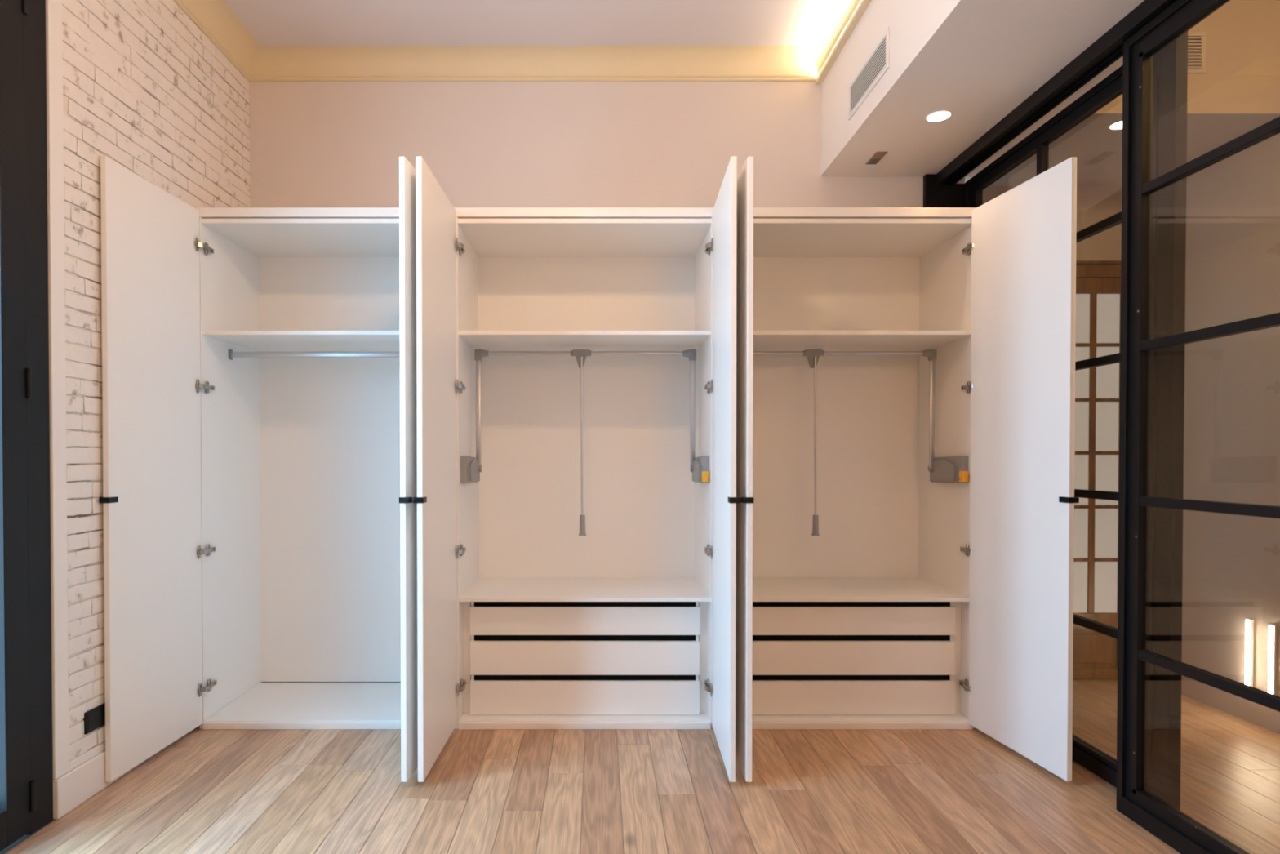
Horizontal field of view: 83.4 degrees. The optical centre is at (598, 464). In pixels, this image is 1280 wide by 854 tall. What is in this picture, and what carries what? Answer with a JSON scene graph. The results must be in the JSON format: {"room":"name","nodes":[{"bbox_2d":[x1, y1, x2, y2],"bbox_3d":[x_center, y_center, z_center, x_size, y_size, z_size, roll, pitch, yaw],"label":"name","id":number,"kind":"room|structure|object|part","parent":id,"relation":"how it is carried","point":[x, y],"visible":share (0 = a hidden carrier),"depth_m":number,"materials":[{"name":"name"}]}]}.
{"room":"bedroom","nodes":[
{"label":"bedroom","id":0,"kind":"room"},
{"bbox_2d":[53,0,250,779],"bbox_3d":[-1.948,-0.506,1.319,0.135,3.500,5.550,0,1,0],"label":"wall","id":1,"kind":"structure","parent":0,"point":[145,91],"depth_m":2.72,"materials":[{"name":"brick"}]},
{"bbox_2d":[0,0,53,851],"bbox_3d":[-1.921,-0.271,1.682,0.097,3.020,1.570,0,1,0],"label":"door","id":2,"kind":"structure","parent":1,"relation":"in","point":[26,771],"depth_m":2.35,"materials":[{"name":"metal"}]},
{"bbox_2d":[45,0,69,778],"bbox_3d":[-1.889,-0.486,2.498,0.015,3.150,0.066,0,1,0],"label":"trim","id":3,"kind":"structure","parent":1,"relation":"attached to","point":[54,12],"depth_m":2.50,"materials":[{"name":"white paint"}]},
{"bbox_2d":[83,702,105,733],"bbox_3d":[-1.882,0.944,2.667,0.014,0.082,0.113,0,1,0],"label":"wall socket","id":4,"kind":"object","parent":1,"relation":"attached to","point":[94,718],"visible":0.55,"depth_m":2.67,"materials":[{"name":"black plastic"}]},
{"bbox_2d":[53,740,159,818],"bbox_3d":[-1.885,1.140,2.897,0.023,0.170,0.824,0,1,0],"label":"baseboard","id":5,"kind":"structure","parent":1,"relation":"attached to","point":[86,775],"depth_m":2.60,"materials":[{"name":"white paint"}]},
{"bbox_2d":[173,0,260,80],"bbox_3d":[-1.823,-2.099,1.274,0.146,0.116,5.200,0,1,0],"label":"crown molding","id":6,"kind":"structure","parent":1,"relation":"attached to","point":[216,20],"depth_m":3.52,"materials":[{"name":"beige paint"}]},
{"bbox_2d":[223,0,826,45],"bbox_3d":[0.537,-2.207,1.398,5.345,0.100,5.750,0,1,0],"label":"ceiling","id":7,"kind":"structure","parent":0,"point":[270,22],"depth_m":3.52,"materials":[{"name":"paint"}]},
{"bbox_2d":[248,81,964,682],"bbox_3d":[0.044,-0.538,3.954,3.881,3.500,0.120,0,1,0],"label":"wall","id":8,"kind":"structure","parent":0,"point":[313,144],"depth_m":3.88,"materials":[{"name":"paint"}]},
{"bbox_2d":[248,45,817,81],"bbox_3d":[-0.345,-2.129,3.801,3.099,0.116,0.146,0,1,0],"label":"crown molding","id":9,"kind":"structure","parent":8,"relation":"attached to","point":[269,63],"depth_m":3.83,"materials":[{"name":"beige paint"}]},
{"bbox_2d":[803,0,861,75],"bbox_3d":[1.131,-2.099,1.274,0.146,0.116,5.200,0,1,0],"label":"crown molding","id":10,"kind":"structure","parent":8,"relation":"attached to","point":[834,15],"depth_m":3.53,"materials":[{"name":"beige paint"}]},
{"bbox_2d":[923,173,964,207],"bbox_3d":[1.881,-0.174,3.882,0.246,2.774,0.031,0,1,0],"label":"door frame","id":11,"kind":"structure","parent":8,"relation":"attached to","point":[944,195],"depth_m":3.85,"materials":[{"name":"black metal"}]},
{"bbox_2d":[964,31,1187,810],"bbox_3d":[1.982,-0.142,3.152,0.040,2.720,1.404,0,1,0],"label":"door","id":12,"kind":"structure","parent":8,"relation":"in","point":[1171,63],"depth_m":2.51,"materials":[{"name":"black metal"}]},
{"bbox_3d":[1.982,-1.462,3.136,0.040,0.080,1.348,0,1,0],"label":"rail","id":13,"kind":"part","parent":12,"relation":"part of","materials":[{"name":"black metal"}]},
{"bbox_3d":[1.982,1.175,3.169,0.040,0.084,1.348,0,1,0],"label":"rail","id":14,"kind":"part","parent":12,"relation":"part of","materials":[{"name":"black metal"}]},
{"bbox_2d":[0,679,1279,853],"bbox_3d":[0.578,1.302,1.441,5.325,0.120,5.750,0,1,0],"label":"floor","id":15,"kind":"structure","parent":0,"point":[208,791],"depth_m":2.65,"materials":[{"name":"brown wood"}]},
{"bbox_2d":[98,156,417,782],"bbox_3d":[-1.276,0.020,3.289,1.224,2.400,1.181,0,1,0],"label":"wardrobe","id":16,"kind":"object","parent":15,"relation":"on","point":[259,364],"visible":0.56,"depth_m":3.46,"materials":[{"name":"white laminate"}]},
{"bbox_3d":[-1.866,0.133,2.728,0.043,0.022,0.052,0,1,2],"label":"handle","id":17,"kind":"part","parent":16,"relation":"part of","materials":[{"name":"black plastic"}]},
{"bbox_3d":[-1.849,0.018,3.001,0.022,2.360,0.594,0,1,2],"label":"door","id":18,"kind":"part","parent":16,"relation":"part of","materials":[{"name":"white laminate"}]},
{"bbox_3d":[-1.835,0.037,3.590,0.019,2.358,0.579,0,1,0],"label":"panel","id":19,"kind":"part","parent":16,"relation":"part of","materials":[{"name":"white laminate"}]},
{"bbox_3d":[-1.254,-1.163,3.576,1.181,0.042,0.578,0,1,0],"label":"rail","id":20,"kind":"part","parent":16,"relation":"part of","materials":[{"name":"white laminate"}]},
{"bbox_3d":[-1.254,-1.125,3.572,1.143,0.022,0.559,0,1,0],"label":"panel","id":21,"kind":"part","parent":16,"relation":"part of","materials":[{"name":"white laminate"}]},
{"bbox_2d":[202,330,399,351],"bbox_3d":[-1.254,-0.613,3.581,1.143,0.019,0.553,0,1,0],"label":"shelf","id":22,"kind":"object","parent":16,"relation":"attached to","point":[242,340],"depth_m":3.47,"materials":[{"name":"white laminate"}]},
{"bbox_3d":[-1.254,1.198,3.599,1.143,0.036,0.561,0,1,0],"label":"panel","id":23,"kind":"part","parent":16,"relation":"part of","materials":[{"name":"white laminate"}]},
{"bbox_3d":[-1.254,-0.546,3.551,1.139,0.028,0.014,0,1,0],"label":"hanging rail","id":24,"kind":"part","parent":16,"relation":"part of","materials":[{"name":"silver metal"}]},
{"bbox_3d":[-1.254,0.023,3.873,1.143,2.300,0.014,0,1,0],"label":"panel","id":25,"kind":"part","parent":16,"relation":"part of","materials":[{"name":"white laminate"}]},
{"bbox_3d":[-0.729,0.133,2.727,0.043,0.022,0.052,0,1,5],"label":"handle","id":26,"kind":"part","parent":16,"relation":"part of","materials":[{"name":"black plastic"}]},
{"bbox_3d":[-0.714,0.018,3.001,0.022,2.360,0.594,0,1,5],"label":"door","id":27,"kind":"part","parent":16,"relation":"part of","materials":[{"name":"white laminate"}]},
{"bbox_2d":[412,156,741,782],"bbox_3d":[-0.079,0.020,3.289,1.248,2.400,1.181,0,1,0],"label":"wardrobe","id":28,"kind":"object","parent":15,"relation":"on","point":[576,500],"visible":1,"depth_m":3.44,"materials":[{"name":"white laminate"}]},
{"bbox_3d":[-0.681,0.133,2.727,0.043,0.022,0.052,0,1,1],"label":"handle","id":29,"kind":"part","parent":28,"relation":"part of","materials":[{"name":"black plastic"}]},
{"bbox_3d":[-0.668,0.018,3.001,0.022,2.360,0.594,0,1,1],"label":"door","id":30,"kind":"part","parent":28,"relation":"part of","materials":[{"name":"white laminate"}]},
{"bbox_3d":[-0.654,0.037,3.590,0.019,2.358,0.579,0,1,0],"label":"panel","id":31,"kind":"part","parent":28,"relation":"part of","materials":[{"name":"white laminate"}]},
{"bbox_3d":[-0.605,-0.263,3.617,0.026,0.558,0.016,0,1,0],"label":"arm","id":32,"kind":"part","parent":28,"relation":"part of","materials":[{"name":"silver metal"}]},
{"bbox_3d":[-0.082,-0.138,3.597,0.016,0.808,0.011,0,1,0],"label":"pull rod","id":33,"kind":"part","parent":28,"relation":"part of","materials":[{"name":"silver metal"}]},
{"bbox_3d":[-0.063,-1.163,3.576,1.202,0.042,0.578,0,1,0],"label":"rail","id":34,"kind":"part","parent":28,"relation":"part of","materials":[{"name":"white laminate"}]},
{"bbox_3d":[-0.063,-1.125,3.572,1.164,0.022,0.559,0,1,0],"label":"panel","id":35,"kind":"part","parent":28,"relation":"part of","materials":[{"name":"white laminate"}]},
{"bbox_3d":[-0.063,1.198,3.599,1.164,0.036,0.561,0,1,0],"label":"panel","id":36,"kind":"part","parent":28,"relation":"part of","materials":[{"name":"white laminate"}]},
{"bbox_2d":[458,330,711,351],"bbox_3d":[-0.063,-0.613,3.581,1.164,0.019,0.553,0,1,0],"label":"shelf","id":37,"kind":"object","parent":28,"relation":"attached to","point":[489,340],"depth_m":3.46,"materials":[{"name":"white laminate"}]},
{"bbox_3d":[-0.063,0.619,3.592,1.164,0.018,0.561,0,1,0],"label":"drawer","id":38,"kind":"part","parent":28,"relation":"part of","materials":[{"name":"white laminate"}]},
{"bbox_3d":[-0.064,0.737,3.393,1.086,0.132,0.018,0,1,0],"label":"drawer","id":39,"kind":"part","parent":28,"relation":"part of","materials":[{"name":"white laminate"}]},
{"bbox_3d":[-0.064,0.913,3.395,1.086,0.158,0.018,0,1,0],"label":"drawer","id":40,"kind":"part","parent":28,"relation":"part of","materials":[{"name":"white laminate"}]},
{"bbox_3d":[-0.064,1.102,3.398,1.086,0.158,0.018,0,1,0],"label":"drawer","id":41,"kind":"part","parent":28,"relation":"part of","materials":[{"name":"white laminate"}]},
{"bbox_3d":[-0.065,-0.562,3.613,1.080,0.021,0.021,0,1,0],"label":"hanging rail","id":42,"kind":"part","parent":28,"relation":"part of","materials":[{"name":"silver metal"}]},
{"bbox_3d":[-0.063,0.023,3.873,1.164,2.300,0.014,0,1,0],"label":"panel","id":43,"kind":"part","parent":28,"relation":"part of","materials":[{"name":"white laminate"}]},
{"bbox_3d":[0.475,-0.263,3.617,0.026,0.558,0.016,0,1,0],"label":"arm","id":44,"kind":"part","parent":28,"relation":"part of","materials":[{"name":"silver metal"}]},
{"bbox_3d":[0.528,0.037,3.590,0.019,2.358,0.579,0,1,0],"label":"panel","id":45,"kind":"part","parent":28,"relation":"part of","materials":[{"name":"white laminate"}]},
{"bbox_3d":[0.521,0.018,3.000,0.022,2.360,0.594,0,1,2],"label":"door","id":46,"kind":"part","parent":28,"relation":"part of","materials":[{"name":"white laminate"}]},
{"bbox_3d":[0.517,0.133,2.727,0.043,0.022,0.052,0,1,2],"label":"handle","id":47,"kind":"part","parent":28,"relation":"part of","materials":[{"name":"black plastic"}]},
{"bbox_2d":[735,156,1079,782],"bbox_3d":[1.178,0.020,3.289,1.281,2.400,1.180,0,1,0],"label":"wardrobe","id":48,"kind":"object","parent":15,"relation":"on","point":[905,376],"visible":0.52,"depth_m":3.39,"materials":[{"name":"white laminate"}]},
{"bbox_3d":[0.568,0.018,3.000,0.022,2.360,0.594,0,1,-1],"label":"door","id":49,"kind":"part","parent":48,"relation":"part of","materials":[{"name":"white laminate"}]},
{"bbox_3d":[0.564,0.133,2.727,0.043,0.022,0.052,0,1,-1],"label":"handle","id":50,"kind":"part","parent":48,"relation":"part of","materials":[{"name":"black plastic"}]},
{"bbox_3d":[1.089,-0.138,3.597,0.016,0.808,0.011,0,1,0],"label":"pull rod","id":51,"kind":"part","parent":48,"relation":"part of","materials":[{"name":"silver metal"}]},
{"bbox_3d":[1.142,0.023,3.873,1.170,2.300,0.014,0,1,0],"label":"panel","id":52,"kind":"part","parent":48,"relation":"part of","materials":[{"name":"white laminate"}]},
{"bbox_3d":[1.140,-0.562,3.613,1.086,0.021,0.021,0,1,0],"label":"hanging rail","id":53,"kind":"part","parent":48,"relation":"part of","materials":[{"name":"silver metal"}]},
{"bbox_3d":[1.141,0.913,3.395,1.092,0.158,0.018,0,1,0],"label":"drawer","id":54,"kind":"part","parent":48,"relation":"part of","materials":[{"name":"white laminate"}]},
{"bbox_3d":[1.141,1.102,3.398,1.092,0.158,0.018,0,1,0],"label":"drawer","id":55,"kind":"part","parent":48,"relation":"part of","materials":[{"name":"white laminate"}]},
{"bbox_3d":[1.141,0.737,3.393,1.092,0.132,0.018,0,1,0],"label":"drawer","id":56,"kind":"part","parent":48,"relation":"part of","materials":[{"name":"white laminate"}]},
{"bbox_3d":[1.142,1.198,3.599,1.170,0.036,0.561,0,1,0],"label":"panel","id":57,"kind":"part","parent":48,"relation":"part of","materials":[{"name":"white laminate"}]},
{"bbox_3d":[1.142,0.619,3.592,1.170,0.018,0.561,0,1,0],"label":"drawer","id":58,"kind":"part","parent":48,"relation":"part of","materials":[{"name":"white laminate"}]},
{"bbox_2d":[753,330,970,351],"bbox_3d":[1.142,-0.613,3.581,1.170,0.019,0.553,0,1,0],"label":"shelf","id":59,"kind":"object","parent":48,"relation":"attached to","point":[763,340],"depth_m":3.46,"materials":[{"name":"white laminate"}]},
{"bbox_3d":[1.142,-1.125,3.572,1.170,0.022,0.559,0,1,0],"label":"panel","id":60,"kind":"part","parent":48,"relation":"part of","materials":[{"name":"white laminate"}]},
{"bbox_3d":[1.142,-1.163,3.576,1.208,0.042,0.578,0,1,0],"label":"rail","id":61,"kind":"part","parent":48,"relation":"part of","materials":[{"name":"white laminate"}]},
{"bbox_3d":[1.683,-0.263,3.617,0.026,0.558,0.016,0,1,0],"label":"arm","id":62,"kind":"part","parent":48,"relation":"part of","materials":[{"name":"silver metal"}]},
{"bbox_3d":[1.736,0.037,3.590,0.019,2.358,0.579,0,1,0],"label":"panel","id":63,"kind":"part","parent":48,"relation":"part of","materials":[{"name":"white laminate"}]},
{"bbox_3d":[1.755,0.018,3.004,0.022,2.360,0.594,0,1,-7],"label":"door","id":64,"kind":"part","parent":48,"relation":"part of","materials":[{"name":"white laminate"}]},
{"bbox_3d":[1.795,0.133,2.733,0.043,0.022,0.052,0,1,-7],"label":"handle","id":65,"kind":"part","parent":48,"relation":"part of","materials":[{"name":"black plastic"}]},
{"bbox_2d":[820,0,1279,186],"bbox_3d":[2.147,-1.844,1.353,1.886,0.625,5.350,0,1,0],"label":"ceiling","id":66,"kind":"structure","parent":0,"point":[978,61],"depth_m":3.18,"materials":[{"name":"paint"}]},
{"bbox_2d":[815,0,871,84],"bbox_3d":[1.188,-2.034,1.275,0.032,0.021,5.199,0,1,0],"label":"crown molding","id":67,"kind":"structure","parent":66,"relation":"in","point":[864,4],"depth_m":3.46,"materials":[{"name":"beige paint"}]},
{"bbox_2d":[848,26,889,119],"bbox_3d":[1.200,-1.731,3.199,0.008,0.168,0.470,0,1,0],"label":"ceiling vent","id":68,"kind":"object","parent":66,"relation":"in","point":[876,64],"visible":1,"depth_m":3.17,"materials":[{"name":"white metal"}]},
{"bbox_2d":[865,151,887,164],"bbox_3d":[1.413,-1.556,3.641,0.055,0.006,0.150,0,1,0],"label":"vent","id":69,"kind":"object","parent":66,"relation":"attached to","point":[877,156],"visible":1,"depth_m":3.63,"materials":[{"name":"brown metal"}]},
{"bbox_2d":[924,109,952,122],"bbox_3d":[1.515,-1.552,3.191,0.112,0.004,0.112,0,1,0],"label":"recessed light","id":70,"kind":"object","parent":66,"relation":"in","point":[939,115],"visible":1,"depth_m":3.19,"materials":[{"name":"white paint"}]},
{"bbox_2d":[927,111,950,121],"bbox_3d":[1.515,-1.552,3.191,0.094,0.002,0.094,0,1,0],"label":"diffuser","id":71,"kind":"object","parent":70,"relation":"attached to","point":[934,116],"depth_m":3.19,"materials":[{"name":"white plastic"}]},
{"bbox_2d":[936,0,1176,185],"bbox_3d":[1.860,-1.500,1.281,0.090,0.060,5.199,0,1,0],"label":"track","id":72,"kind":"object","parent":66,"relation":"attached to","point":[1108,49],"visible":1,"depth_m":2.88,"materials":[{"name":"black metal"}]},
{"bbox_2d":[1115,0,1279,853],"bbox_3d":[1.861,-0.120,1.816,0.040,2.708,1.434,0,1,0],"label":"door","id":73,"kind":"structure","parent":72,"relation":"attached to","point":[1179,830],"depth_m":2.44,"materials":[{"name":"black metal"}]},
{"bbox_3d":[1.861,-1.427,1.800,0.040,0.095,1.378,0,1,0],"label":"rail","id":74,"kind":"part","parent":73,"relation":"part of","materials":[{"name":"black metal"}]},
{"bbox_3d":[1.861,1.179,1.831,0.040,0.110,1.378,0,1,0],"label":"rail","id":75,"kind":"part","parent":73,"relation":"part of","materials":[{"name":"black metal"}]},
{"bbox_2d":[1107,120,1122,130],"bbox_3d":[2.400,-1.558,3.281,0.112,0.004,0.112,0,1,0],"label":"recessed light","id":76,"kind":"object","parent":66,"relation":"in","point":[1117,125],"visible":0.54,"depth_m":3.29,"materials":[{"name":"white paint"}]},
{"bbox_2d":[1187,31,1205,73],"bbox_3d":[2.611,-1.824,3.173,0.151,0.180,0.010,0,1,0],"label":"ceiling vent","id":77,"kind":"object","parent":66,"relation":"in","point":[1196,40],"visible":0.53,"depth_m":3.17,"materials":[{"name":"white metal"}]},
{"bbox_2d":[982,186,1121,260],"bbox_3d":[2.538,-0.541,4.144,1.105,3.500,0.200,0,1,0],"label":"wall","id":78,"kind":"structure","parent":0,"point":[1095,204],"depth_m":4.03,"materials":[{"name":"paint"}]},
{"bbox_2d":[1072,260,1120,679],"bbox_3d":[2.560,0.037,4.024,1.050,2.348,0.051,0,1,0],"label":"door","id":79,"kind":"structure","parent":78,"relation":"in","point":[1098,282],"depth_m":4.03,"materials":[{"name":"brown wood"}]},
{"bbox_3d":[2.691,0.683,4.045,0.134,0.299,0.005,0,1,0],"label":"pane","id":80,"kind":"part","parent":79,"relation":"part of","materials":[{"name":"grey glass"}]},
{"bbox_3d":[2.691,0.385,4.042,0.134,0.298,0.005,0,1,0],"label":"pane","id":81,"kind":"part","parent":79,"relation":"part of","materials":[{"name":"grey glass"}]},
{"bbox_3d":[2.691,0.084,4.038,0.134,0.303,0.005,0,1,0],"label":"pane","id":82,"kind":"part","parent":79,"relation":"part of","materials":[{"name":"grey"}]},
{"bbox_3d":[2.691,-0.216,4.034,0.134,0.298,0.005,0,1,0],"label":"pane","id":83,"kind":"part","parent":79,"relation":"part of","materials":[{"name":"grey"}]},
{"bbox_3d":[2.691,-0.816,4.027,0.134,0.286,0.005,0,1,0],"label":"pane","id":84,"kind":"part","parent":79,"relation":"part of","materials":[{"name":"grey"}]},
{"bbox_3d":[2.691,-0.519,4.030,0.134,0.308,0.005,0,1,0],"label":"pane","id":85,"kind":"part","parent":79,"relation":"part of","materials":[{"name":"grey"}]},
{"bbox_3d":[2.775,1.036,4.051,0.302,0.230,0.023,0,1,0],"label":"panel","id":86,"kind":"part","parent":79,"relation":"part of","materials":[{"name":"brown wood"}]},
{"bbox_3d":[2.560,0.037,4.024,1.050,2.348,0.051,0,1,0],"label":"casing","id":87,"kind":"part","parent":79,"relation":"part of","materials":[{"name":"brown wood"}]},
{"bbox_3d":[2.859,0.683,4.045,0.134,0.299,0.005,0,1,0],"label":"pane","id":88,"kind":"part","parent":79,"relation":"part of","materials":[{"name":"grey"}]},
{"bbox_3d":[2.859,0.385,4.042,0.134,0.298,0.005,0,1,0],"label":"pane","id":89,"kind":"part","parent":79,"relation":"part of","materials":[{"name":"grey glass"}]},
{"bbox_3d":[2.859,0.084,4.038,0.134,0.303,0.005,0,1,0],"label":"pane","id":90,"kind":"part","parent":79,"relation":"part of","materials":[{"name":"grey"}]},
{"bbox_3d":[2.859,-0.216,4.034,0.134,0.298,0.005,0,1,0],"label":"pane","id":91,"kind":"part","parent":79,"relation":"part of","materials":[{"name":"grey"}]},
{"bbox_3d":[2.859,-0.519,4.030,0.134,0.308,0.005,0,1,0],"label":"pane","id":92,"kind":"part","parent":79,"relation":"part of","materials":[{"name":"grey"}]},
{"bbox_3d":[2.859,-0.816,4.027,0.134,0.286,0.005,0,1,0],"label":"pane","id":93,"kind":"part","parent":79,"relation":"part of","materials":[{"name":"grey"}]},
{"bbox_2d":[1147,133,1279,733],"bbox_3d":[3.150,-0.508,1.469,0.120,3.500,5.550,0,1,0],"label":"wall","id":94,"kind":"structure","parent":0,"point":[1231,562],"depth_m":3.48,"materials":[{"name":"paint"}]},
{"bbox_2d":[1244,617,1253,686],"bbox_3d":[3.080,0.896,3.396,0.020,0.335,0.032,0,1,0],"label":"wall light","id":95,"kind":"object","parent":94,"relation":"attached to","point":[1249,622],"visible":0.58,"depth_m":3.39,"materials":[{"name":"white paint"}]},
{"bbox_2d":[1244,619,1249,685],"bbox_3d":[3.074,0.896,3.396,0.008,0.325,0.020,0,1,0],"label":"diffuser","id":96,"kind":"object","parent":95,"relation":"attached to","point":[1247,621],"depth_m":3.39,"materials":[{"name":"white plastic"}]},
{"bbox_2d":[1267,623,1276,694],"bbox_3d":[3.080,0.897,3.279,0.020,0.335,0.032,0,1,0],"label":"wall light","id":97,"kind":"object","parent":94,"relation":"attached to","point":[1272,669],"visible":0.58,"depth_m":3.27,"materials":[{"name":"white paint"}]},
{"bbox_2d":[1267,625,1272,693],"bbox_3d":[3.074,0.897,3.279,0.008,0.325,0.020,0,1,0],"label":"diffuser","id":98,"kind":"object","parent":97,"relation":"attached to","point":[1270,627],"depth_m":3.27,"materials":[{"name":"white plastic"}]}
]}

